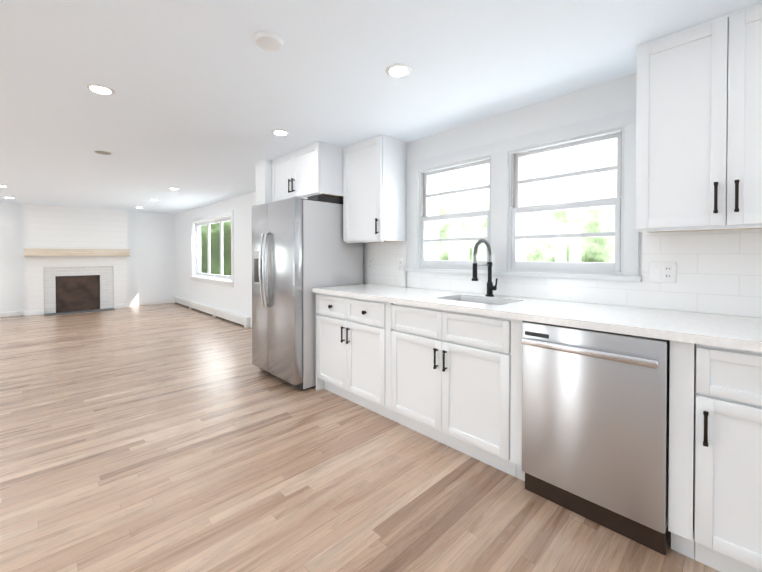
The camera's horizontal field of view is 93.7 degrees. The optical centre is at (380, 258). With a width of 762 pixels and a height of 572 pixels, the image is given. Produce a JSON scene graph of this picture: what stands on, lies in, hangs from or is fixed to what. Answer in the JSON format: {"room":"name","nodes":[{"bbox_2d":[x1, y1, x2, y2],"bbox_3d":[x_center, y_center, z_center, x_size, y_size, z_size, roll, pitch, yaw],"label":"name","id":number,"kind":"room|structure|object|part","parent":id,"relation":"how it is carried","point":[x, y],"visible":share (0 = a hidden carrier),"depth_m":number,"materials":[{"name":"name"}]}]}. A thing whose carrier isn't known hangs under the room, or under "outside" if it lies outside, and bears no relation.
{"room":"kitchen","nodes":[
{"label":"kitchen","id":0,"kind":"room"},
{"bbox_2d":[24,203,128,310],"bbox_3d":[-6.529,0.016,7.748,1.708,2.250,0.144,-1,1,-44],"label":"fireplace surround","id":1,"kind":"structure","parent":0,"point":[56,227],"depth_m":7.60,"materials":[{"name":"white"}]},
{"bbox_2d":[23,310,43,315],"bbox_3d":[-6.994,1.099,7.203,0.286,0.095,0.014,-1,1,-44],"label":"baseboard","id":2,"kind":"structure","parent":1,"relation":"attached to","point":[30,313],"depth_m":7.19,"materials":[{"name":"white wood"}]},
{"bbox_2d":[24,248,129,255],"bbox_3d":[-6.422,-0.126,7.637,1.720,0.155,0.169,-1,1,-44],"label":"mantel shelf","id":3,"kind":"object","parent":1,"relation":"attached to","point":[73,252],"visible":1,"depth_m":7.53,"materials":[{"name":"brown wood"}]},
{"bbox_2d":[114,303,129,308],"bbox_3d":[-5.960,1.088,8.207,0.289,0.095,0.014,-1,1,-44],"label":"baseboard","id":4,"kind":"structure","parent":1,"relation":"attached to","point":[125,305],"depth_m":8.21,"materials":[{"name":"white wood"}]},
{"bbox_2d":[0,202,175,311],"bbox_3d":[-7.828,0.026,6.712,7.040,2.250,0.180,-1,1,-44],"label":"wall","id":5,"kind":"structure","parent":0,"point":[151,258],"depth_m":8.52,"materials":[{"name":"white paint"}]},
{"bbox_2d":[0,311,22,316],"bbox_3d":[-8.660,1.113,5.781,4.114,0.095,0.014,-1,1,-44],"label":"baseboard","id":6,"kind":"structure","parent":5,"relation":"attached to","point":[14,313],"depth_m":7.07,"materials":[{"name":"white wood"}]},
{"bbox_2d":[129,299,172,305],"bbox_3d":[-5.600,1.083,8.752,1.016,0.095,0.014,-1,1,-44],"label":"baseboard","id":7,"kind":"structure","parent":5,"relation":"attached to","point":[169,300],"depth_m":8.72,"materials":[{"name":"white wood"}]},
{"bbox_2d":[175,191,255,327],"bbox_3d":[-3.032,0.024,6.955,0.180,2.250,6.515,-1,1,-44],"label":"wall","id":8,"kind":"structure","parent":0,"point":[226,298],"depth_m":6.69,"materials":[{"name":"white paint"}]},
{"bbox_2d":[189,210,233,286],"bbox_3d":[-3.453,-0.188,7.336,0.210,1.395,2.437,-1,1,-44],"label":"living room window","id":9,"kind":"structure","parent":8,"relation":"in","point":[208,276],"depth_m":7.47,"materials":[{"name":"white wood"}]},
{"bbox_2d":[173,296,249,328],"bbox_3d":[-3.728,1.052,7.498,0.072,0.182,4.380,-1,1,-44],"label":"baseboard heater","id":10,"kind":"object","parent":8,"relation":"attached to","point":[241,320],"visible":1,"depth_m":6.95,"materials":[{"name":"white metal"}]},
{"bbox_2d":[255,158,271,204],"bbox_3d":[-1.041,0.052,4.192,0.812,2.250,0.247,-1,1,-44],"label":"pier","id":11,"kind":"object","parent":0,"point":[263,171],"depth_m":3.86,"materials":[{"name":"white paint"}]},
{"bbox_2d":[0,303,719,571],"bbox_3d":[-3.208,1.248,2.095,7.220,0.100,13.260,-1,1,-44],"label":"floor","id":12,"kind":"structure","parent":0,"point":[171,437],"depth_m":1.96,"materials":[{"name":"brown wood"}]},
{"bbox_2d":[44,266,115,315],"bbox_3d":[-6.426,0.659,7.647,1.145,0.966,0.438,-1,1,-44],"label":"fireplace","id":13,"kind":"object","parent":12,"relation":"on","point":[75,290],"visible":1,"depth_m":7.70,"materials":[{"name":"grey tile"}]},
{"bbox_2d":[252,195,362,390],"bbox_3d":[-0.789,0.297,3.665,0.869,1.770,0.847,-1,1,-44],"label":"refrigerator","id":14,"kind":"object","parent":12,"relation":"on","point":[301,249],"visible":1,"depth_m":3.30,"materials":[{"name":"grey metal"}]},
{"bbox_2d":[316,293,397,422],"bbox_3d":[-0.041,0.747,3.088,0.682,0.882,0.944,-1,1,-44],"label":"base cabinet","id":15,"kind":"object","parent":12,"relation":"on","point":[350,348],"depth_m":2.83,"materials":[{"name":"white paint"}]},
{"bbox_3d":[-0.352,0.743,3.435,0.644,0.882,0.014,-1,1,-44],"label":"base cabinet filler","id":16,"kind":"part","parent":15,"relation":"part of","materials":[{"name":"white wood"}]},
{"bbox_3d":[0.083,0.752,2.589,0.091,0.882,0.055,-1,1,-44],"label":"base cabinet filler","id":17,"kind":"part","parent":15,"relation":"part of","materials":[{"name":"white wood"}]},
{"bbox_2d":[391,303,524,480],"bbox_3d":[0.620,0.754,2.407,0.682,0.882,0.948,-1,1,-44],"label":"base cabinet","id":18,"kind":"object","parent":12,"relation":"on","point":[451,379],"depth_m":2.13,"materials":[{"name":"white paint"}]},
{"bbox_3d":[0.743,0.759,1.910,0.091,0.882,0.063,-1,1,-44],"label":"base cabinet filler","id":19,"kind":"part","parent":18,"relation":"part of","materials":[{"name":"white wood"}]},
{"bbox_2d":[521,320,669,554],"bbox_3d":[1.139,0.759,1.833,0.698,0.884,0.585,-1,1,-44],"label":"dishwasher","id":20,"kind":"object","parent":12,"relation":"on","point":[595,426],"visible":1,"depth_m":1.58,"materials":[{"name":"grey metal"}]},
{"bbox_2d":[668,340,761,571],"bbox_3d":[1.543,0.764,1.457,0.682,0.882,0.503,-1,1,-44],"label":"base cabinet","id":21,"kind":"object","parent":12,"relation":"on","point":[728,473],"depth_m":1.33,"materials":[{"name":"white paint"}]},
{"bbox_2d":[312,284,761,352],"bbox_3d":[1.000,0.295,2.013,0.680,0.036,3.934,-1,1,-44],"label":"countertop","id":22,"kind":"structure","parent":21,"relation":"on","point":[732,332],"depth_m":1.78,"materials":[{"name":"white stone"}]},
{"bbox_2d":[456,299,503,304],"bbox_3d":[0.653,0.408,2.399,0.359,0.197,0.514,-1,1,-44],"label":"undermount sink","id":23,"kind":"object","parent":22,"relation":"in","point":[493,303],"visible":0.02,"depth_m":2.57,"materials":[{"name":"white metal"}]},
{"bbox_2d":[472,239,497,296],"bbox_3d":[0.724,0.067,2.481,0.250,0.409,0.094,-1,1,-44],"label":"faucet","id":24,"kind":"object","parent":22,"relation":"on","point":[490,287],"visible":1,"depth_m":2.53,"materials":[{"name":"black metal"}]},
{"bbox_3d":[1.208,0.764,1.431,0.091,0.882,0.073,-1,1,-44],"label":"base cabinet filler","id":25,"kind":"part","parent":21,"relation":"part of","materials":[{"name":"white wood"}]},
{"bbox_2d":[0,0,761,213],"bbox_3d":[-3.208,-1.112,2.071,7.220,0.120,13.260,-1,1,-44],"label":"ceiling","id":26,"kind":"structure","parent":0,"point":[202,102],"depth_m":2.06,"materials":[{"name":"white paint"}]},
{"bbox_2d":[85,83,115,94],"bbox_3d":[-1.741,-1.048,2.219,0.148,0.008,0.148,-1,1,-44],"label":"recessed light","id":27,"kind":"object","parent":26,"relation":"in","point":[100,89],"visible":1,"depth_m":2.21,"materials":[{"name":"white"}]},
{"bbox_2d":[93,150,112,154],"bbox_3d":[-2.793,-1.063,3.590,0.164,0.006,0.164,-1,1,-44],"label":"ceiling vent","id":28,"kind":"object","parent":26,"relation":"in","point":[103,152],"visible":0.98,"depth_m":3.58,"materials":[{"name":"white metal"}]},
{"bbox_2d":[254,30,283,50],"bbox_3d":[-0.534,-1.032,1.705,0.140,0.029,0.140,-1,1,-44],"label":"smoke detector","id":29,"kind":"object","parent":26,"relation":"attached to","point":[268,40],"visible":0.98,"depth_m":1.68,"materials":[{"name":"white plastic"}]},
{"bbox_2d":[271,129,288,134],"bbox_3d":[-0.844,-1.056,2.999,0.148,0.008,0.148,-1,1,-44],"label":"recessed light","id":30,"kind":"object","parent":26,"relation":"in","point":[280,132],"visible":1,"depth_m":2.98,"materials":[{"name":"white"}]},
{"bbox_2d":[272,141,343,201],"bbox_3d":[-0.671,-0.830,3.749,0.642,0.477,0.884,-1,1,-44],"label":"upper cabinet","id":31,"kind":"object","parent":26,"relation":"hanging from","point":[316,168],"visible":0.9,"depth_m":3.40,"materials":[{"name":"white paint"}]},
{"bbox_2d":[385,63,411,76],"bbox_3d":[0.098,-1.046,1.994,0.148,0.008,0.148,-1,1,-44],"label":"recessed light","id":32,"kind":"object","parent":26,"relation":"in","point":[398,70],"visible":1,"depth_m":1.98,"materials":[{"name":"white"}]},
{"bbox_2d":[363,73,756,473],"bbox_3d":[1.544,0.072,2.156,0.300,2.250,6.745,-1,1,-44],"label":"wall","id":33,"kind":"structure","parent":0,"point":[612,96],"depth_m":2.55,"materials":[{"name":"white paint"}]},
{"bbox_2d":[343,134,406,242],"bbox_3d":[-0.077,-0.606,3.341,0.362,0.917,0.523,-1,1,-44],"label":"upper cabinet","id":34,"kind":"object","parent":33,"relation":"attached to","point":[374,189],"visible":1,"depth_m":3.19,"materials":[{"name":"white paint"}]},
{"bbox_2d":[419,155,490,270],"bbox_3d":[0.632,-0.343,2.972,0.130,0.865,0.710,-1,1,-44],"label":"window","id":35,"kind":"structure","parent":33,"relation":"in","point":[425,220],"depth_m":2.98,"materials":[{"name":"white wood"}]},
{"bbox_2d":[403,108,641,281],"bbox_3d":[0.885,-0.367,2.677,0.177,0.982,1.776,-1,1,-44],"label":"window","id":36,"kind":"structure","parent":33,"relation":"in","point":[515,264],"depth_m":2.38,"materials":[{"name":"white wood"}]},
{"bbox_2d":[368,229,761,317],"bbox_3d":[1.242,0.053,2.246,0.007,0.442,3.934,-1,1,-44],"label":"tile backsplash","id":37,"kind":"structure","parent":33,"relation":"attached to","point":[718,271],"depth_m":1.93,"materials":[{"name":"white tile"}]},
{"bbox_2d":[368,258,372,268],"bbox_3d":[-0.104,0.053,3.620,0.008,0.114,0.070,-1,1,-44],"label":"outlet","id":38,"kind":"object","parent":37,"relation":"attached to","point":[370,263],"visible":1,"depth_m":3.62,"materials":[{"name":"white plastic"}]},
{"bbox_2d":[398,258,403,270],"bbox_3d":[0.185,0.056,3.322,0.008,0.114,0.070,-1,1,-44],"label":"outlet","id":39,"kind":"object","parent":37,"relation":"attached to","point":[400,264],"visible":0.98,"depth_m":3.32,"materials":[{"name":"white plastic"}]},
{"bbox_2d":[649,262,675,282],"bbox_3d":[1.529,0.075,1.939,0.008,0.114,0.116,-1,1,-44],"label":"outlet","id":40,"kind":"object","parent":37,"relation":"attached to","point":[662,272],"visible":1,"depth_m":1.94,"materials":[{"name":"white plastic"}]},
{"bbox_2d":[636,3,761,232],"bbox_3d":[1.585,-0.589,1.629,0.362,0.917,0.650,-1,1,-44],"label":"upper cabinet","id":41,"kind":"object","parent":33,"relation":"attached to","point":[699,130],"visible":1,"depth_m":1.59,"materials":[{"name":"white paint"}]}
]}

